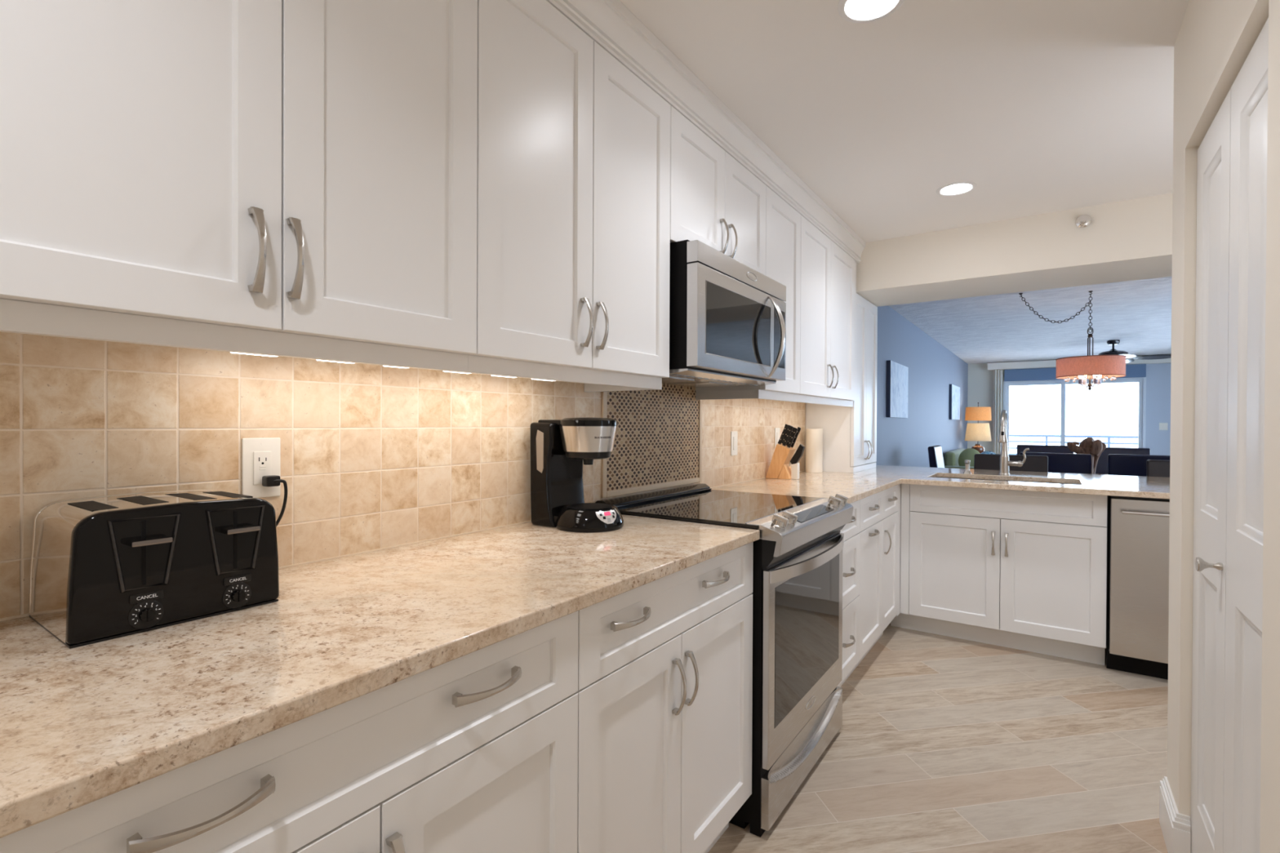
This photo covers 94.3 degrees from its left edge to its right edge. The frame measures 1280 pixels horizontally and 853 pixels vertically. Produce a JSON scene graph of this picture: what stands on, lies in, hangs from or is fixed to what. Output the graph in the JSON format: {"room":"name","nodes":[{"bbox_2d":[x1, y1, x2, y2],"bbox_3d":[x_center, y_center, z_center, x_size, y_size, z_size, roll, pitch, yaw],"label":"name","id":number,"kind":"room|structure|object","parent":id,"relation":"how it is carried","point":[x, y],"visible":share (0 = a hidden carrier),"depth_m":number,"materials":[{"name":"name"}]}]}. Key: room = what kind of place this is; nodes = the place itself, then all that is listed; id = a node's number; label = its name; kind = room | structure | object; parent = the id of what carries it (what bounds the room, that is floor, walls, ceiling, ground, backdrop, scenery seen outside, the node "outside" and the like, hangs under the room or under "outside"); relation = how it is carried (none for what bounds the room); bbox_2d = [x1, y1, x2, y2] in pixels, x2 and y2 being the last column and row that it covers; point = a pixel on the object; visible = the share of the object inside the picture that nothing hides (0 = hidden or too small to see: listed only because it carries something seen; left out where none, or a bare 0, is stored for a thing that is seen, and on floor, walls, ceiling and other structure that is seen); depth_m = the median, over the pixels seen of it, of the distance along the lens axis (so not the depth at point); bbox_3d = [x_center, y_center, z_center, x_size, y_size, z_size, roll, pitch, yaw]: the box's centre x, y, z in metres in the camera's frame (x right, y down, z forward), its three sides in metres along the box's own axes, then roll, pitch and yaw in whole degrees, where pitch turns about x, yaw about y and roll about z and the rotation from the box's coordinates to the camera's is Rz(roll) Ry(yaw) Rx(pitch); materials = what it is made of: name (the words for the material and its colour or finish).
{"room":"kitchen","nodes":[
{"label":"kitchen","id":0,"kind":"room"},
{"bbox_2d":[0,305,968,618],"bbox_3d":[2.182,-0.047,5.633,0.132,2.500,15.250,0,0,35],"label":"wall","id":1,"kind":"structure","parent":0,"point":[373,456],"depth_m":1.39,"materials":[{"name":"tile"}]},
{"bbox_2d":[0,0,477,372],"bbox_3d":[-0.691,-0.574,1.027,0.374,0.914,0.778,0,0,35],"label":"upper cabinet","id":2,"kind":"object","parent":1,"relation":"attached to","point":[297,179],"visible":1,"depth_m":0.90,"materials":[{"name":"white paint"}]},
{"bbox_2d":[230,351,407,368],"bbox_3d":[-0.580,-0.145,1.195,0.201,0.019,0.423,0,0,35],"label":"light","id":3,"kind":"object","parent":2,"relation":"attached to","point":[230,352],"visible":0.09,"depth_m":1.22,"materials":[{"name":"white plastic"}]},
{"bbox_2d":[241,437,280,497],"bbox_3d":[-0.781,0.086,1.228,0.008,0.124,0.073,0,0,35],"label":"wall outlet","id":4,"kind":"object","parent":1,"relation":"attached to","point":[260,456],"visible":0.95,"depth_m":1.22,"materials":[{"name":"white plastic"}]},
{"bbox_2d":[253,451,271,484],"bbox_3d":[-0.780,0.086,1.227,0.003,0.068,0.034,0,0,35],"label":"receptacle","id":5,"kind":"object","parent":4,"relation":"attached to","point":[261,460],"depth_m":1.22,"materials":[{"name":"white plastic"}]},
{"bbox_2d":[0,470,805,621],"bbox_3d":[-0.002,0.297,2.364,0.004,0.004,3.885,0,0,35],"label":"trim","id":6,"kind":"structure","parent":1,"relation":"attached to","point":[452,535],"depth_m":1.46,"materials":[{"name":"beige stone"}]},
{"bbox_2d":[462,0,670,391],"bbox_3d":[-0.249,-0.576,1.666,0.374,0.914,0.774,0,0,35],"label":"upper cabinet","id":7,"kind":"object","parent":1,"relation":"attached to","point":[573,161],"visible":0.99,"depth_m":1.50,"materials":[{"name":"white paint"}]},
{"bbox_2d":[443,370,555,381],"bbox_3d":[-0.306,-0.146,1.592,0.201,0.019,0.454,0,0,35],"label":"light","id":8,"kind":"object","parent":7,"relation":"attached to","point":[443,371],"visible":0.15,"depth_m":1.61,"materials":[{"name":"white plastic"}]},
{"bbox_2d":[601,391,702,498],"bbox_3d":[0.075,0.027,2.466,0.010,0.468,0.746,0,0,35],"label":"trim","id":9,"kind":"structure","parent":1,"relation":"attached to","point":[605,494],"depth_m":2.38,"materials":[{"name":"beige"}]},
{"bbox_2d":[546,0,865,263],"bbox_3d":[0.175,-1.099,2.275,0.368,0.126,3.887,0,0,35],"label":"trim","id":10,"kind":"structure","parent":1,"relation":"attached to","point":[610,24],"depth_m":1.99,"materials":[{"name":"white paint"}]},
{"bbox_2d":[670,105,765,275],"bbox_3d":[0.192,-0.818,2.301,0.374,0.436,0.772,0,0,35],"label":"upper cabinet","id":11,"kind":"object","parent":1,"relation":"attached to","point":[716,202],"visible":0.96,"depth_m":2.15,"materials":[{"name":"white paint"}]},
{"bbox_2d":[662,240,786,387],"bbox_3d":[0.248,-0.383,2.276,0.498,0.425,0.756,0,0,35],"label":"microwave","id":12,"kind":"object","parent":11,"relation":"attached to","point":[727,317],"visible":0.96,"depth_m":2.03,"materials":[{"name":"silver metal"}]},
{"bbox_2d":[730,431,737,455],"bbox_3d":[0.488,0.087,3.064,0.009,0.124,0.073,0,0,35],"label":"light switch","id":13,"kind":"object","parent":1,"relation":"attached to","point":[734,434],"visible":1,"depth_m":3.05,"materials":[{"name":"white plastic"}]},
{"bbox_2d":[695,185,800,401],"bbox_3d":[0.532,-0.580,2.796,0.374,0.914,0.427,0,0,35],"label":"upper cabinet","id":14,"kind":"object","parent":1,"relation":"attached to","point":[783,222],"visible":0.21,"depth_m":2.73,"materials":[{"name":"white paint"}]},
{"bbox_2d":[774,427,779,448],"bbox_3d":[0.821,0.069,3.547,0.009,0.124,0.073,0,0,35],"label":"light switch","id":15,"kind":"object","parent":1,"relation":"attached to","point":[776,429],"visible":0.71,"depth_m":3.53,"materials":[{"name":"white plastic"}]},
{"bbox_2d":[793,214,856,407],"bbox_3d":[0.957,-0.581,3.411,0.374,0.914,1.066,0,0,35],"label":"upper cabinet","id":16,"kind":"object","parent":1,"relation":"attached to","point":[828,296],"visible":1,"depth_m":3.23,"materials":[{"name":"white paint"}]},
{"bbox_2d":[886,360,908,417],"bbox_3d":[2.729,-0.377,6.288,0.038,0.568,0.890,0,0,35],"label":"picture","id":17,"kind":"object","parent":1,"relation":"attached to","point":[897,375],"visible":1,"depth_m":6.16,"materials":[{"name":"blue"}]},
{"bbox_2d":[949,384,959,419],"bbox_3d":[5.316,-0.400,10.031,0.038,0.570,1.050,0,0,35],"label":"picture","id":18,"kind":"object","parent":1,"relation":"attached to","point":[954,391],"visible":1,"depth_m":9.86,"materials":[{"name":"blue"}]},
{"bbox_2d":[619,0,1189,242],"bbox_3d":[1.569,-1.186,0.237,5.200,0.083,5.680,0,0,35],"label":"ceiling","id":19,"kind":"structure","parent":0,"point":[1046,106],"depth_m":2.07,"materials":[{"name":"white paint"}]},
{"bbox_2d":[837,0,904,22],"bbox_3d":[0.630,-1.154,1.615,0.176,0.005,0.176,0,0,35],"label":"recessed light","id":20,"kind":"object","parent":19,"relation":"in","point":[851,11],"visible":1,"depth_m":1.64,"materials":[{"name":"white paint"}]},
{"bbox_2d":[936,181,977,195],"bbox_3d":[1.542,-1.158,2.897,0.176,0.005,0.176,0,0,35],"label":"recessed light","id":21,"kind":"object","parent":19,"relation":"in","point":[961,187],"visible":1,"depth_m":2.89,"materials":[{"name":"white paint"}]},
{"bbox_2d":[707,607,1168,852],"bbox_3d":[4.264,1.246,4.168,5.400,0.050,15.200,0,0,35],"label":"floor","id":22,"kind":"structure","parent":0,"point":[943,744],"depth_m":2.15,"materials":[{"name":"beige wood"}]},
{"bbox_2d":[0,611,577,852],"bbox_3d":[-0.583,0.777,0.951,0.656,0.884,0.794,0,0,35],"label":"base cabinet","id":23,"kind":"object","parent":22,"relation":"on","point":[476,752],"visible":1,"depth_m":0.80,"materials":[{"name":"white paint"}]},
{"bbox_2d":[0,514,759,838],"bbox_3d":[-0.380,0.318,1.259,0.651,0.028,1.638,0,0,35],"label":"countertop","id":24,"kind":"structure","parent":23,"relation":"on","point":[84,725],"depth_m":0.82,"materials":[{"name":"stone"}]},
{"bbox_2d":[27,475,287,648],"bbox_3d":[-0.762,0.203,1.027,0.269,0.201,0.378,0,0,35],"label":"toaster","id":25,"kind":"object","parent":24,"relation":"on","point":[102,568],"visible":1,"depth_m":0.90,"materials":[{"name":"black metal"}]},
{"bbox_2d":[530,417,623,533],"bbox_3d":[-0.180,0.137,1.808,0.276,0.330,0.206,0,0,35],"label":"coffee maker","id":26,"kind":"object","parent":24,"relation":"on","point":[559,448],"visible":1,"depth_m":1.77,"materials":[{"name":"black plastic"}]},
{"bbox_2d":[565,452,611,459],"bbox_3d":[-0.156,0.086,1.791,0.138,0.020,0.138,0,0,35],"label":"basket","id":27,"kind":"object","parent":26,"relation":"on","point":[569,455],"depth_m":1.73,"materials":[{"name":"black plastic"}]},
{"bbox_2d":[577,542,753,852],"bbox_3d":[-0.132,0.775,1.603,0.656,0.884,0.790,0,0,35],"label":"base cabinet","id":28,"kind":"object","parent":22,"relation":"on","point":[664,692],"visible":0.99,"depth_m":1.37,"materials":[{"name":"white paint"}]},
{"bbox_2d":[595,483,853,837],"bbox_3d":[0.343,0.739,2.225,0.711,0.954,0.763,0,0,35],"label":"range","id":29,"kind":"object","parent":22,"relation":"on","point":[797,713],"visible":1,"depth_m":1.95,"materials":[{"name":"silver metal"}]},
{"bbox_2d":[617,489,821,529],"bbox_3d":[0.309,0.309,2.247,0.625,0.040,0.763,0,0,35],"label":"cooktop","id":30,"kind":"object","parent":29,"relation":"in","point":[748,510],"depth_m":2.14,"materials":[{"name":"black glass"}]},
{"bbox_2d":[837,499,860,687],"bbox_3d":[0.652,0.772,2.738,0.656,0.884,0.427,0,0,35],"label":"base cabinet","id":31,"kind":"object","parent":22,"relation":"on","point":[851,550],"visible":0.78,"depth_m":2.64,"materials":[{"name":"white paint"}]},
{"bbox_2d":[711,465,1169,503],"bbox_3d":[1.988,0.318,2.977,2.594,0.028,2.343,0,0,35],"label":"countertop","id":32,"kind":"structure","parent":31,"relation":"on","point":[857,486],"depth_m":3.21,"materials":[{"name":"stone"}]},
{"bbox_2d":[765,444,795,479],"bbox_3d":[0.803,0.198,3.396,0.144,0.196,0.090,0,0,35],"label":"knife block","id":33,"kind":"object","parent":32,"relation":"on","point":[779,468],"visible":0.84,"depth_m":3.36,"materials":[{"name":"brown wood"}]},
{"bbox_2d":[777,423,788,444],"bbox_3d":[0.809,0.045,3.358,0.061,0.118,0.012,0,0,35],"label":"kitchen knife","id":34,"kind":"object","parent":33,"relation":"in","point":[786,426],"visible":1,"depth_m":3.35,"materials":[{"name":"black plastic"}]},
{"bbox_2d":[781,425,791,444],"bbox_3d":[0.838,0.047,3.402,0.058,0.112,0.012,0,0,35],"label":"kitchen knife","id":35,"kind":"object","parent":33,"relation":"in","point":[788,428],"visible":0.52,"depth_m":3.40,"materials":[{"name":"black plastic"}]},
{"bbox_2d":[782,426,793,446],"bbox_3d":[0.832,0.054,3.346,0.061,0.118,0.012,0,0,35],"label":"kitchen knife","id":36,"kind":"object","parent":33,"relation":"in","point":[790,429],"visible":1,"depth_m":3.34,"materials":[{"name":"black plastic"}]},
{"bbox_2d":[786,426,794,445],"bbox_3d":[0.858,0.058,3.387,0.058,0.110,0.012,0,0,35],"label":"kitchen knife","id":37,"kind":"object","parent":33,"relation":"in","point":[792,432],"visible":0.32,"depth_m":3.38,"materials":[{"name":"black plastic"}]},
{"bbox_2d":[786,427,797,448],"bbox_3d":[0.854,0.064,3.333,0.060,0.116,0.012,0,0,35],"label":"kitchen knife","id":38,"kind":"object","parent":33,"relation":"in","point":[795,430],"visible":1,"depth_m":3.33,"materials":[{"name":"black plastic"}]},
{"bbox_2d":[790,426,800,448],"bbox_3d":[0.882,0.062,3.373,0.062,0.120,0.012,0,0,35],"label":"kitchen knife","id":39,"kind":"object","parent":33,"relation":"in","point":[798,428],"visible":0.85,"depth_m":3.37,"materials":[{"name":"black plastic"}]},
{"bbox_2d":[788,444,804,466],"bbox_3d":[0.879,0.163,3.343,0.090,0.129,0.028,0,0,35],"label":"scissors","id":40,"kind":"object","parent":33,"relation":"hanging from","point":[798,454],"visible":1,"depth_m":3.33,"materials":[{"name":"black plastic"}]},
{"bbox_2d":[791,462,799,479],"bbox_3d":[0.877,0.251,3.354,0.038,0.092,0.035,0,0,35],"label":"box","id":41,"kind":"object","parent":32,"relation":"on","point":[795,467],"visible":0.89,"depth_m":3.34,"materials":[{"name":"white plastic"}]},
{"bbox_2d":[805,428,822,472],"bbox_3d":[1.126,0.154,3.841,0.105,0.280,0.105,0,0,35],"label":"paper towel roll","id":42,"kind":"object","parent":32,"relation":"on","point":[814,437],"visible":1,"depth_m":3.80,"materials":[{"name":"white paper"}]},
{"bbox_2d":[805,293,877,472],"bbox_3d":[1.420,-0.284,4.109,0.347,1.157,0.604,0,0,35],"label":"upper cabinet","id":43,"kind":"object","parent":32,"relation":"on","point":[849,433],"visible":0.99,"depth_m":3.93,"materials":[{"name":"white paint"}]},
{"bbox_2d":[928,445,944,467],"bbox_3d":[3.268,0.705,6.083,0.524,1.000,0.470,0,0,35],"label":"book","id":44,"kind":"object","parent":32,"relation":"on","point":[935,459],"visible":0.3,"depth_m":6.03,"materials":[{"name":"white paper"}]},
{"bbox_2d":[963,459,971,474],"bbox_3d":[2.063,0.255,3.749,0.048,0.090,0.096,0,0,35],"label":"soap dispenser","id":45,"kind":"object","parent":32,"relation":"on","point":[967,462],"visible":1,"depth_m":3.76,"materials":[{"name":"silver metal"}]},
{"bbox_2d":[936,476,1079,484],"bbox_3d":[2.116,0.433,3.475,0.762,0.205,0.402,0,0,35],"label":"sink","id":46,"kind":"object","parent":32,"relation":"in","point":[936,477],"visible":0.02,"depth_m":3.61,"materials":[{"name":"silver metal"}]},
{"bbox_2d":[998,409,1029,475],"bbox_3d":[2.275,0.099,3.620,0.160,0.404,0.226,0,0,35],"label":"kitchen faucet","id":47,"kind":"object","parent":32,"relation":"on","point":[1005,463],"visible":1,"depth_m":3.69,"materials":[{"name":"silver metal"}]},
{"bbox_2d":[842,484,901,684],"bbox_3d":[1.238,0.769,3.587,0.656,0.884,1.634,0,0,35],"label":"base cabinet","id":48,"kind":"object","parent":22,"relation":"on","point":[880,515],"visible":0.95,"depth_m":3.07,"materials":[{"name":"white paint"}]},
{"bbox_2d":[944,448,973,469],"bbox_3d":[5.411,0.789,9.367,0.910,0.810,1.840,0,0,35],"label":"loveseat","id":49,"kind":"object","parent":22,"relation":"on","point":[951,458],"visible":0.14,"depth_m":8.94,"materials":[{"name":"green fabric"}]},
{"bbox_2d":[958,448,980,466],"bbox_3d":[4.991,0.525,8.976,0.328,0.392,0.180,0,0,35],"label":"throw pillow","id":50,"kind":"object","parent":49,"relation":"on","point":[969,453],"visible":0.45,"depth_m":8.94,"materials":[{"name":"green fabric"}]},
{"bbox_2d":[980,451,995,454],"bbox_3d":[5.383,0.550,9.191,0.323,0.340,0.170,0,0,35],"label":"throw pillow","id":51,"kind":"object","parent":49,"relation":"on","point":[984,452],"visible":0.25,"depth_m":9.16,"materials":[{"name":"blue fabric"}]},
{"bbox_2d":[890,484,1107,665],"bbox_3d":[2.093,0.773,3.527,1.027,0.884,0.760,0,0,35],"label":"base cabinet","id":52,"kind":"object","parent":22,"relation":"on","point":[1026,571],"visible":0.96,"depth_m":3.20,"materials":[{"name":"white paint"}]},
{"bbox_2d":[973,453,1048,472],"bbox_3d":[2.662,0.713,4.297,0.470,1.000,0.454,0,0,35],"label":"counter stool","id":53,"kind":"object","parent":22,"relation":"on","point":[981,461],"visible":0.22,"depth_m":4.41,"materials":[{"name":"black leather"}]},
{"bbox_2d":[1016,444,1073,454],"bbox_3d":[4.352,0.708,6.399,0.520,1.000,0.494,0,0,35],"label":"dining chair","id":54,"kind":"object","parent":22,"relation":"on","point":[1033,448],"visible":0.2,"depth_m":6.56,"materials":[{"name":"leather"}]},
{"bbox_2d":[1019,452,1091,474],"bbox_3d":[3.438,0.712,4.936,0.470,1.000,0.494,0,0,35],"label":"dining chair","id":55,"kind":"object","parent":22,"relation":"on","point":[1067,463],"visible":0.29,"depth_m":4.68,"materials":[{"name":"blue leather"}]},
{"bbox_2d":[1095,447,1150,473],"bbox_3d":[4.675,0.712,5.812,0.520,1.000,0.494,0,0,35],"label":"dining chair","id":56,"kind":"object","parent":22,"relation":"on","point":[1102,464],"visible":0.18,"depth_m":5.99,"materials":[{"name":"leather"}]},
{"bbox_2d":[1106,495,1169,679],"bbox_3d":[2.733,0.780,3.011,0.602,0.882,0.702,0,0,35],"label":"dishwasher","id":57,"kind":"object","parent":22,"relation":"on","point":[1138,528],"visible":0.46,"depth_m":2.87,"materials":[{"name":"silver metal"}]},
{"bbox_2d":[1107,453,1169,476],"bbox_3d":[3.983,0.716,4.705,0.470,1.000,0.494,0,0,35],"label":"dining chair","id":58,"kind":"object","parent":22,"relation":"on","point":[1117,464],"visible":0.16,"depth_m":4.56,"materials":[{"name":"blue leather"}]},
{"bbox_2d":[1146,459,1169,477],"bbox_3d":[3.415,0.720,3.619,0.470,1.000,0.454,0,0,35],"label":"counter stool","id":59,"kind":"object","parent":22,"relation":"on","point":[1154,468],"visible":0.1,"depth_m":3.86,"materials":[{"name":"black leather"}]},
{"bbox_3d":[4.163,0.837,5.477,1.500,0.750,1.100,0,0,35],"label":"dining table","id":60,"kind":"object","parent":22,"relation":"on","visible":0},
{"bbox_2d":[1066,437,1106,474],"bbox_3d":[3.973,0.280,5.293,0.284,0.368,0.146,0,0,35],"label":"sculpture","id":61,"kind":"object","parent":60,"relation":"on","point":[1091,446],"visible":0.77,"depth_m":5.25,"materials":[{"name":"brown wood"}]},
{"bbox_3d":[6.151,0.842,10.703,0.570,0.695,0.600,0,0,35],"label":"end table","id":62,"kind":"object","parent":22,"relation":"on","visible":0},
{"bbox_2d":[964,402,991,453],"bbox_3d":[6.106,0.028,10.732,0.424,0.932,0.424,0,0,35],"label":"table lamp","id":63,"kind":"object","parent":62,"relation":"on","point":[977,432],"visible":0.94,"depth_m":10.58,"materials":[{"name":"fabric"}]},
{"bbox_2d":[856,192,1173,306],"bbox_3d":[3.381,-1.061,2.774,5.100,0.428,0.579,0,0,35],"label":"beam","id":64,"kind":"structure","parent":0,"point":[1126,240],"depth_m":3.35,"materials":[{"name":"beige paint"}]},
{"bbox_2d":[1075,214,1091,227],"bbox_3d":[2.327,-1.085,3.116,0.068,0.068,0.054,0,0,35],"label":"sprinkler","id":65,"kind":"object","parent":64,"relation":"attached to","point":[1083,220],"visible":1,"depth_m":3.12,"materials":[{"name":"silver metal"}]},
{"bbox_2d":[888,276,1172,364],"bbox_3d":[6.060,-1.247,6.736,5.200,0.080,9.020,0,0,35],"label":"ceiling","id":66,"kind":"structure","parent":0,"point":[1000,327],"depth_m":6.87,"materials":[{"name":"white paint"}]},
{"bbox_2d":[1018,290,1125,390],"bbox_3d":[3.877,-0.765,5.265,0.781,0.885,0.498,0,0,-14],"label":"pendant lamp","id":67,"kind":"object","parent":66,"relation":"hanging from","point":[1096,367],"visible":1,"depth_m":5.18,"materials":[{"name":"orange fabric"}]},
{"bbox_2d":[1097,339,1171,363],"bbox_3d":[6.714,-1.070,8.357,1.197,0.288,1.227,0,0,35],"label":"ceiling fan","id":68,"kind":"object","parent":66,"relation":"hanging from","point":[1112,352],"visible":0.62,"depth_m":8.24,"materials":[{"name":"brown metal"}]},
{"bbox_2d":[967,354,1171,455],"bbox_3d":[8.573,-0.023,10.388,5.200,2.450,0.120,0,0,35],"label":"wall","id":69,"kind":"structure","parent":0,"point":[1157,375],"depth_m":10.19,"materials":[{"name":"blue paint"}]},
{"bbox_2d":[1004,367,1064,381],"bbox_3d":[7.342,-0.969,11.084,0.927,0.226,0.030,0,0,35],"label":"roller shade","id":70,"kind":"object","parent":69,"relation":"attached to","point":[1050,374],"depth_m":11.10,"materials":[{"name":"blue fabric"}]},
{"bbox_2d":[1003,377,1146,454],"bbox_3d":[7.855,0.162,10.846,2.096,2.068,0.144,0,0,35],"label":"door","id":71,"kind":"structure","parent":69,"relation":"in","point":[1142,380],"depth_m":10.88,"materials":[{"name":"white"}]},
{"bbox_2d":[987,354,1171,370],"bbox_3d":[7.940,-1.144,10.651,2.955,0.127,0.158,0,0,35],"label":"window valance","id":72,"kind":"object","parent":69,"relation":"attached to","point":[1050,363],"visible":0.45,"depth_m":10.99,"materials":[{"name":"white paint"}]},
{"bbox_2d":[992,369,1003,453],"bbox_3d":[6.865,0.041,11.401,0.160,2.255,0.044,0,0,35],"label":"curtain","id":73,"kind":"object","parent":72,"relation":"hanging from","point":[997,374],"visible":0.59,"depth_m":11.40,"materials":[{"name":"white fabric"}]},
{"bbox_2d":[1115,364,1146,377],"bbox_3d":[8.497,-0.960,10.286,0.393,0.226,0.030,0,0,35],"label":"roller shade","id":74,"kind":"object","parent":69,"relation":"attached to","point":[1132,370],"depth_m":10.24,"materials":[{"name":"blue fabric"}]},
{"bbox_2d":[1159,422,1168,430],"bbox_3d":[8.888,0.000,10.089,0.110,0.120,0.014,0,0,35],"label":"light switch","id":75,"kind":"object","parent":69,"relation":"attached to","point":[1162,426],"visible":1,"depth_m":10.09,"materials":[{"name":"white plastic"}]},
{"bbox_2d":[1167,0,1279,852],"bbox_3d":[0.823,0.032,-0.170,0.947,2.400,4.156,0,0,35],"label":"wall","id":76,"kind":"structure","parent":0,"point":[1215,39],"depth_m":1.51,"materials":[{"name":"beige paint"}]},
{"bbox_2d":[1159,776,1191,852],"bbox_3d":[1.936,1.152,1.468,0.962,0.150,0.232,0,0,35],"label":"baseboard","id":77,"kind":"structure","parent":76,"relation":"attached to","point":[1175,827],"depth_m":1.67,"materials":[{"name":"white paint"}]},
{"bbox_2d":[1191,17,1268,852],"bbox_3d":[1.303,0.230,1.330,0.076,1.966,0.732,0,0,35],"label":"door","id":78,"kind":"structure","parent":76,"relation":"in","point":[1232,166],"depth_m":1.30,"materials":[{"name":"white paint"}]},
{"bbox_3d":[8.922,1.267,11.349,6.500,0.100,1.890,0,0,35],"label":"floor","id":79,"kind":"structure","parent":0,"visible":0},
{"bbox_2d":[1008,434,1137,454],"bbox_3d":[9.376,0.699,11.999,6.300,1.032,0.060,0,0,35],"label":"balcony railing","id":80,"kind":"object","parent":79,"relation":"on","point":[1108,437],"visible":0.13,"depth_m":12.30,"materials":[{"name":"white metal"}]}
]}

